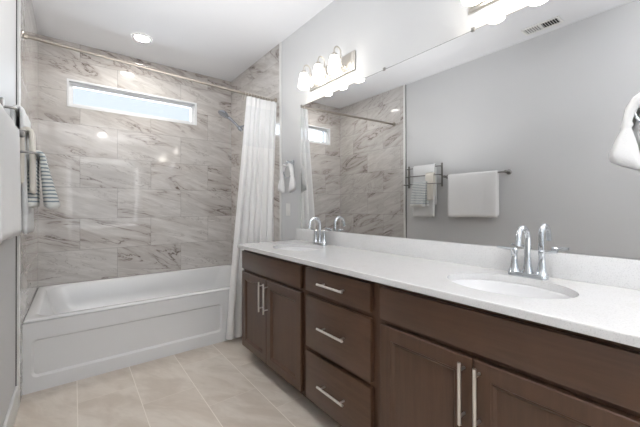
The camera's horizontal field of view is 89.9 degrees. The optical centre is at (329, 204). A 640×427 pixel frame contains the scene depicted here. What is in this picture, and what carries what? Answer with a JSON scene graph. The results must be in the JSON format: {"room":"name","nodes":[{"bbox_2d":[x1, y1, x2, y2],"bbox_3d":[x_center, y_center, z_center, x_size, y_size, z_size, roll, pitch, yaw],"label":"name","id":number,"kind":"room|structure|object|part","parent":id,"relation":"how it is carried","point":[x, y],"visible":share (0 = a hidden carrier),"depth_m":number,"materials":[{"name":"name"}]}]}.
{"room":"bathroom","nodes":[
{"label":"bathroom","id":0,"kind":"room"},
{"bbox_2d":[0,0,38,426],"bbox_3d":[-1.050,-0.192,0.802,0.134,2.768,5.561,0,0,-39],"label":"wall","id":1,"kind":"structure","parent":0,"point":[7,7],"depth_m":1.85,"materials":[{"name":"white paint"}]},
{"bbox_2d":[2,386,18,426],"bbox_3d":[-0.553,1.120,0.273,0.014,0.135,4.129,0,0,-39],"label":"baseboard","id":2,"kind":"structure","parent":1,"relation":"attached to","point":[9,421],"depth_m":1.73,"materials":[{"name":"white paint"}]},
{"bbox_2d":[15,0,16,386],"bbox_3d":[-1.849,-0.185,1.892,0.004,2.768,0.005,0,0,-39],"label":"trim","id":3,"kind":"structure","parent":1,"relation":"attached to","point":[16,0],"depth_m":1.89,"materials":[{"name":"grey"}]},
{"bbox_2d":[17,0,20,405],"bbox_3d":[-1.856,-0.185,1.911,0.016,2.768,0.030,0,0,-39],"label":"trim","id":4,"kind":"structure","parent":1,"relation":"attached to","point":[18,1],"depth_m":1.90,"materials":[{"name":"white paint"}]},
{"bbox_2d":[0,97,39,163],"bbox_3d":[-1.624,-0.357,1.710,0.127,0.280,0.495,0,0,-39],"label":"towel rack","id":5,"kind":"object","parent":1,"relation":"attached to","point":[2,100],"visible":0.37,"depth_m":1.53,"materials":[{"name":"grey metal"}]},
{"bbox_2d":[10,105,33,233],"bbox_3d":[-1.615,-0.170,1.677,0.085,0.640,0.305,0,0,-39],"label":"bath towel","id":6,"kind":"object","parent":5,"relation":"hanging from","point":[27,213],"visible":0.44,"depth_m":1.58,"materials":[{"name":"white fabric"}]},
{"bbox_2d":[20,127,36,193],"bbox_3d":[-1.524,-0.221,1.619,0.065,0.331,0.110,0,0,-39],"label":"hand towel","id":7,"kind":"object","parent":5,"relation":"hanging from","point":[32,137],"visible":0.65,"depth_m":1.59,"materials":[{"name":"white fabric"}]},
{"bbox_2d":[27,150,60,208],"bbox_3d":[-1.561,-0.129,1.736,0.157,0.308,0.190,0,0,-39],"label":"hand towel","id":8,"kind":"object","parent":5,"relation":"hanging from","point":[50,198],"visible":0.8,"depth_m":1.68,"materials":[{"name":"white fabric"}]},
{"bbox_2d":[19,131,24,137],"bbox_3d":[-1.237,-0.328,1.194,0.090,0.052,0.715,0,0,-39],"label":"towel bar","id":9,"kind":"object","parent":1,"relation":"attached to","point":[22,133],"visible":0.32,"depth_m":1.47,"materials":[{"name":"grey metal"}]},
{"bbox_2d":[0,103,21,243],"bbox_3d":[-1.240,-0.109,1.216,0.059,0.480,0.543,0,0,-39],"label":"bath towel","id":10,"kind":"object","parent":9,"relation":"hanging from","point":[10,178],"visible":1,"depth_m":1.20,"materials":[{"name":"white fabric"}]},
{"bbox_2d":[23,31,276,102],"bbox_3d":[-1.251,-1.054,2.607,1.819,0.138,0.072,0,0,-38],"label":"shower curtain rod","id":11,"kind":"object","parent":1,"relation":"attached to","point":[25,35],"visible":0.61,"depth_m":2.41,"materials":[{"name":"silver metal"}]},
{"bbox_2d":[226,91,276,339],"bbox_3d":[-0.734,0.063,2.971,0.482,2.227,0.150,0,0,-39],"label":"shower curtain","id":12,"kind":"object","parent":11,"relation":"hanging from","point":[254,222],"visible":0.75,"depth_m":2.93,"materials":[{"name":"white fabric"}]},
{"bbox_2d":[38,34,230,287],"bbox_3d":[-1.990,-0.177,3.532,1.830,2.768,0.120,0,0,-39],"label":"wall","id":13,"kind":"structure","parent":0,"point":[136,195],"depth_m":3.36,"materials":[{"name":"stone"}]},
{"bbox_2d":[67,78,196,124],"bbox_3d":[-2.074,-1.074,3.469,1.191,0.265,0.123,0,0,-39],"label":"window","id":14,"kind":"structure","parent":13,"relation":"in","point":[71,83],"depth_m":3.39,"materials":[{"name":"white plastic"}]},
{"bbox_2d":[13,337,340,426],"bbox_3d":[-0.261,1.242,1.364,2.070,0.100,5.711,0,0,-39],"label":"floor","id":15,"kind":"structure","parent":0,"point":[221,384],"depth_m":1.99,"materials":[{"name":"tile"}]},
{"bbox_2d":[22,264,241,394],"bbox_3d":[-1.587,0.972,3.033,1.809,0.463,1.149,0,0,-39],"label":"bathtub","id":16,"kind":"object","parent":15,"relation":"on","point":[71,332],"visible":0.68,"depth_m":2.48,"materials":[{"name":"white ceramic"}]},
{"bbox_2d":[23,264,231,323],"bbox_3d":[-1.587,0.930,3.034,1.809,0.378,1.147,0,0,-39],"label":"basin","id":17,"kind":"object","parent":16,"relation":"in","point":[195,295],"depth_m":2.83,"materials":[{"name":"white ceramic"}]},
{"bbox_2d":[242,250,316,405],"bbox_3d":[-0.230,0.766,2.331,0.571,0.861,0.864,0,0,-39],"label":"vanity cabinet","id":18,"kind":"object","parent":15,"relation":"on","point":[273,288],"visible":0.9,"depth_m":2.10,"materials":[{"name":"brown wood"}]},
{"bbox_3d":[-0.549,0.802,2.355,0.023,0.578,0.400,0,0,-39],"label":"door","id":19,"kind":"part","parent":18,"relation":"part of","materials":[{"name":"brown wood"}]},
{"bbox_3d":[-0.477,0.635,2.215,0.040,0.205,0.012,0,0,-39],"label":"handle","id":20,"kind":"part","parent":18,"relation":"part of","materials":[{"name":"white metal"}]},
{"bbox_3d":[-0.433,0.634,2.160,0.040,0.205,0.012,0,0,-39],"label":"handle","id":21,"kind":"part","parent":18,"relation":"part of","materials":[{"name":"white metal"}]},
{"bbox_3d":[-0.418,0.422,2.190,0.023,0.136,0.826,0,0,-39],"label":"drawer","id":22,"kind":"part","parent":18,"relation":"part of","materials":[{"name":"brown wood"}]},
{"bbox_3d":[-0.291,0.800,2.031,0.023,0.578,0.422,0,0,-39],"label":"door","id":23,"kind":"part","parent":18,"relation":"part of","materials":[{"name":"brown wood"}]},
{"bbox_2d":[306,265,378,426],"bbox_3d":[0.216,0.762,1.772,0.571,0.861,0.564,0,0,-39],"label":"vanity cabinet","id":24,"kind":"object","parent":15,"relation":"on","point":[342,311],"visible":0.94,"depth_m":1.57,"materials":[{"name":"brown wood"}]},
{"bbox_3d":[0.008,0.649,1.607,0.040,0.012,0.205,0,0,-39],"label":"handle","id":25,"kind":"part","parent":24,"relation":"part of","materials":[{"name":"white metal"}]},
{"bbox_3d":[0.007,0.416,1.608,0.040,0.012,0.205,0,0,-39],"label":"handle","id":26,"kind":"part","parent":24,"relation":"part of","materials":[{"name":"white metal"}]},
{"bbox_3d":[0.009,0.953,1.606,0.040,0.012,0.205,0,0,-39],"label":"handle","id":27,"kind":"part","parent":24,"relation":"part of","materials":[{"name":"white metal"}]},
{"bbox_3d":[0.031,0.416,1.627,0.023,0.129,0.508,0,0,-39],"label":"drawer","id":28,"kind":"part","parent":24,"relation":"part of","materials":[{"name":"brown wood"}]},
{"bbox_3d":[0.033,0.953,1.625,0.023,0.268,0.508,0,0,-39],"label":"drawer","id":29,"kind":"part","parent":24,"relation":"part of","materials":[{"name":"brown wood"}]},
{"bbox_3d":[0.032,0.650,1.626,0.023,0.284,0.508,0,0,-39],"label":"drawer","id":30,"kind":"part","parent":24,"relation":"part of","materials":[{"name":"brown wood"}]},
{"bbox_2d":[379,283,639,426],"bbox_3d":[0.664,0.758,1.210,0.571,0.861,0.872,0,0,-39],"label":"vanity cabinet","id":31,"kind":"object","parent":15,"relation":"on","point":[443,363],"visible":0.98,"depth_m":1.01,"materials":[{"name":"brown wood"}]},
{"bbox_3d":[0.354,0.797,1.222,0.023,0.574,0.406,0,0,-39],"label":"door","id":32,"kind":"part","parent":31,"relation":"part of","materials":[{"name":"brown wood"}]},
{"bbox_2d":[237,228,639,347],"bbox_3d":[0.221,0.265,1.775,0.563,0.132,2.323,0,0,-39],"label":"countertop","id":33,"kind":"structure","parent":31,"relation":"on","point":[604,303],"depth_m":1.29,"materials":[{"name":"white stone"}]},
{"bbox_2d":[277,247,318,250],"bbox_3d":[-0.230,0.397,2.340,0.363,0.123,0.488,0,0,-39],"label":"sink","id":34,"kind":"object","parent":33,"relation":"in","point":[285,248],"visible":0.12,"depth_m":2.53,"materials":[{"name":"white ceramic"}]},
{"bbox_2d":[308,217,328,245],"bbox_3d":[-0.079,0.198,2.474,0.160,0.216,0.175,0,0,4],"label":"faucet","id":35,"kind":"object","parent":33,"relation":"on","point":[320,240],"visible":1,"depth_m":2.45,"materials":[{"name":"silver metal"}]},
{"bbox_3d":[-0.109,0.189,2.438,0.133,0.198,0.044,0,0,-39],"label":"spout","id":36,"kind":"part","parent":35,"relation":"part of","materials":[{"name":"silver metal"}]},
{"bbox_3d":[-0.106,0.240,2.506,0.047,0.098,0.047,0,0,-39],"label":"handle","id":37,"kind":"part","parent":35,"relation":"part of","materials":[{"name":"silver metal"}]},
{"bbox_3d":[-0.074,0.297,2.466,0.052,0.018,0.152,0,0,-39],"label":"plate","id":38,"kind":"part","parent":35,"relation":"part of","materials":[{"name":"silver metal"}]},
{"bbox_3d":[-0.041,0.239,2.425,0.047,0.098,0.047,0,0,-39],"label":"handle","id":39,"kind":"part","parent":35,"relation":"part of","materials":[{"name":"silver metal"}]},
{"bbox_2d":[452,279,571,298],"bbox_3d":[0.669,0.389,1.214,0.363,0.123,0.488,0,0,-39],"label":"sink","id":40,"kind":"object","parent":33,"relation":"in","point":[500,287],"visible":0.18,"depth_m":1.35,"materials":[{"name":"white ceramic"}]},
{"bbox_2d":[497,225,557,279],"bbox_3d":[0.822,0.190,1.344,0.160,0.216,0.175,0,0,4],"label":"faucet","id":41,"kind":"object","parent":33,"relation":"on","point":[527,271],"visible":1,"depth_m":1.32,"materials":[{"name":"silver metal"}]},
{"bbox_3d":[0.775,0.190,1.401,0.014,0.018,0.078,0,0,-39],"label":"lever","id":42,"kind":"part","parent":41,"relation":"part of","materials":[{"name":"silver metal"}]},
{"bbox_3d":[0.795,0.232,1.377,0.047,0.098,0.047,0,0,-39],"label":"handle","id":43,"kind":"part","parent":41,"relation":"part of","materials":[{"name":"silver metal"}]},
{"bbox_3d":[0.792,0.181,1.309,0.133,0.198,0.044,0,0,-39],"label":"spout","id":44,"kind":"part","parent":41,"relation":"part of","materials":[{"name":"silver metal"}]},
{"bbox_3d":[0.827,0.289,1.336,0.052,0.018,0.152,0,0,-39],"label":"plate","id":45,"kind":"part","parent":41,"relation":"part of","materials":[{"name":"silver metal"}]},
{"bbox_3d":[0.860,0.232,1.296,0.047,0.098,0.047,0,0,-39],"label":"handle","id":46,"kind":"part","parent":41,"relation":"part of","materials":[{"name":"silver metal"}]},
{"bbox_3d":[0.874,0.189,1.278,0.014,0.018,0.060,0,0,-39],"label":"lever","id":47,"kind":"part","parent":41,"relation":"part of","materials":[{"name":"silver metal"}]},
{"bbox_3d":[0.439,0.624,1.066,0.040,0.205,0.012,0,0,-39],"label":"handle","id":48,"kind":"part","parent":31,"relation":"part of","materials":[{"name":"white metal"}]},
{"bbox_3d":[0.472,0.623,1.026,0.040,0.205,0.012,0,0,-39],"label":"handle","id":49,"kind":"part","parent":31,"relation":"part of","materials":[{"name":"white metal"}]},
{"bbox_3d":[0.609,0.794,0.903,0.023,0.574,0.404,0,0,-39],"label":"door","id":50,"kind":"part","parent":31,"relation":"part of","materials":[{"name":"brown wood"}]},
{"bbox_2d":[32,0,333,81],"bbox_3d":[-0.269,-1.626,1.377,2.070,0.100,5.711,0,0,-39],"label":"ceiling","id":51,"kind":"structure","parent":0,"point":[220,39],"depth_m":2.81,"materials":[{"name":"white paint"}]},
{"bbox_2d":[131,33,151,42],"bbox_3d":[-1.752,-1.558,2.995,0.170,0.010,0.170,0,0,-39],"label":"recessed light","id":52,"kind":"object","parent":51,"relation":"in","point":[140,37],"visible":1,"depth_m":2.98,"materials":[{"name":"white"}]},
{"bbox_2d":[231,0,639,263],"bbox_3d":[0.467,-0.191,2.011,0.126,2.768,5.561,0,0,-39],"label":"wall","id":53,"kind":"structure","parent":0,"point":[382,33],"depth_m":2.49,"materials":[{"name":"white paint"}]},
{"bbox_2d":[218,110,243,131],"bbox_3d":[-1.045,-0.917,3.522,0.355,0.202,0.119,0,0,-39],"label":"handheld shower","id":54,"kind":"object","parent":53,"relation":"attached to","point":[222,113],"visible":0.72,"depth_m":3.48,"materials":[{"name":"silver metal"}]},
{"bbox_3d":[-1.048,-0.902,3.519,0.194,0.164,0.040,0,0,-39],"label":"handle","id":55,"kind":"part","parent":54,"relation":"part of","materials":[{"name":"silver metal"}]},
{"bbox_2d":[279,42,281,240],"bbox_3d":[-0.470,-0.183,3.087,0.009,2.768,0.030,0,0,-39],"label":"trim","id":56,"kind":"structure","parent":53,"relation":"attached to","point":[280,72],"depth_m":3.08,"materials":[{"name":"white paint"}]},
{"bbox_2d":[286,203,289,215],"bbox_3d":[-0.385,0.043,2.980,0.010,0.115,0.070,0,0,-39],"label":"light switch","id":57,"kind":"object","parent":53,"relation":"attached to","point":[287,204],"visible":1,"depth_m":2.97,"materials":[{"name":"white plastic"}]},
{"bbox_2d":[283,160,293,177],"bbox_3d":[-0.360,-0.325,2.900,0.070,0.172,0.149,0,0,-39],"label":"towel ring","id":58,"kind":"object","parent":53,"relation":"attached to","point":[287,161],"visible":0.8,"depth_m":2.90,"materials":[{"name":"silver metal"}]},
{"bbox_2d":[278,163,295,192],"bbox_3d":[-0.384,-0.240,2.881,0.060,0.263,0.275,0,0,-39],"label":"hand towel","id":59,"kind":"object","parent":58,"relation":"hanging from","point":[292,184],"visible":1,"depth_m":2.83,"materials":[{"name":"white fabric"}]},
{"bbox_2d":[298,46,355,91],"bbox_3d":[-0.051,-1.032,2.433,0.170,0.197,0.550,0,0,-39],"label":"vanity light","id":60,"kind":"object","parent":53,"relation":"attached to","point":[336,68],"visible":1,"depth_m":2.38,"materials":[{"name":"white glass"}]},
{"bbox_3d":[-0.203,-0.994,2.560,0.092,0.122,0.092,0,0,-39],"label":"lamp shade","id":61,"kind":"part","parent":60,"relation":"part of","materials":[{"name":"white glass"}]},
{"bbox_3d":[-0.172,-1.056,2.585,0.125,0.148,0.046,0,0,-39],"label":"arm","id":62,"kind":"part","parent":60,"relation":"part of","materials":[{"name":"silver metal"}]},
{"bbox_3d":[-0.084,-0.995,2.411,0.092,0.122,0.092,0,0,-39],"label":"lamp shade","id":63,"kind":"part","parent":60,"relation":"part of","materials":[{"name":"white glass"}]},
{"bbox_3d":[-0.053,-1.057,2.436,0.125,0.148,0.046,0,0,-39],"label":"arm","id":64,"kind":"part","parent":60,"relation":"part of","materials":[{"name":"silver metal"}]},
{"bbox_3d":[0.035,-0.996,2.262,0.092,0.122,0.092,0,0,-39],"label":"lamp shade","id":65,"kind":"part","parent":60,"relation":"part of","materials":[{"name":"white glass"}]},
{"bbox_3d":[0.065,-1.058,2.287,0.125,0.148,0.046,0,0,-39],"label":"arm","id":66,"kind":"part","parent":60,"relation":"part of","materials":[{"name":"silver metal"}]},
{"bbox_2d":[296,228,639,289],"bbox_3d":[0.433,0.251,1.944,0.020,0.104,2.323,0,0,-39],"label":"backsplash","id":67,"kind":"structure","parent":53,"relation":"attached to","point":[610,271],"depth_m":1.51,"materials":[{"name":"white stone"}]},
{"bbox_2d":[300,0,639,258],"bbox_3d":[0.424,-0.342,1.965,0.011,1.080,2.164,0,0,-39],"label":"wall mirror","id":68,"kind":"object","parent":53,"relation":"attached to","point":[507,123],"visible":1,"depth_m":1.51,"materials":[{"name":"clear glass"}]},
{"bbox_2d":[461,0,497,14],"bbox_3d":[0.811,-1.040,1.351,0.170,0.197,0.550,0,0,-39],"label":"vanity light","id":69,"kind":"object","parent":53,"relation":"attached to","point":[473,5],"visible":1,"depth_m":1.54,"materials":[{"name":"white glass"}]},
{"bbox_3d":[0.659,-1.001,1.479,0.092,0.122,0.092,0,0,-39],"label":"lamp shade","id":70,"kind":"part","parent":69,"relation":"part of","materials":[{"name":"white glass"}]},
{"bbox_2d":[634,113,639,122],"bbox_3d":[1.108,-0.338,1.059,0.070,0.172,0.149,0,0,-39],"label":"towel ring","id":71,"kind":"object","parent":53,"relation":"attached to","point":[636,117],"visible":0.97,"depth_m":1.09,"materials":[{"name":"silver metal"}]},
{"bbox_2d":[609,93,639,168],"bbox_3d":[1.085,-0.252,1.040,0.060,0.263,0.275,0,0,-39],"label":"hand towel","id":72,"kind":"object","parent":71,"relation":"hanging from","point":[624,151],"visible":1,"depth_m":1.09,"materials":[{"name":"white fabric"}]}
]}

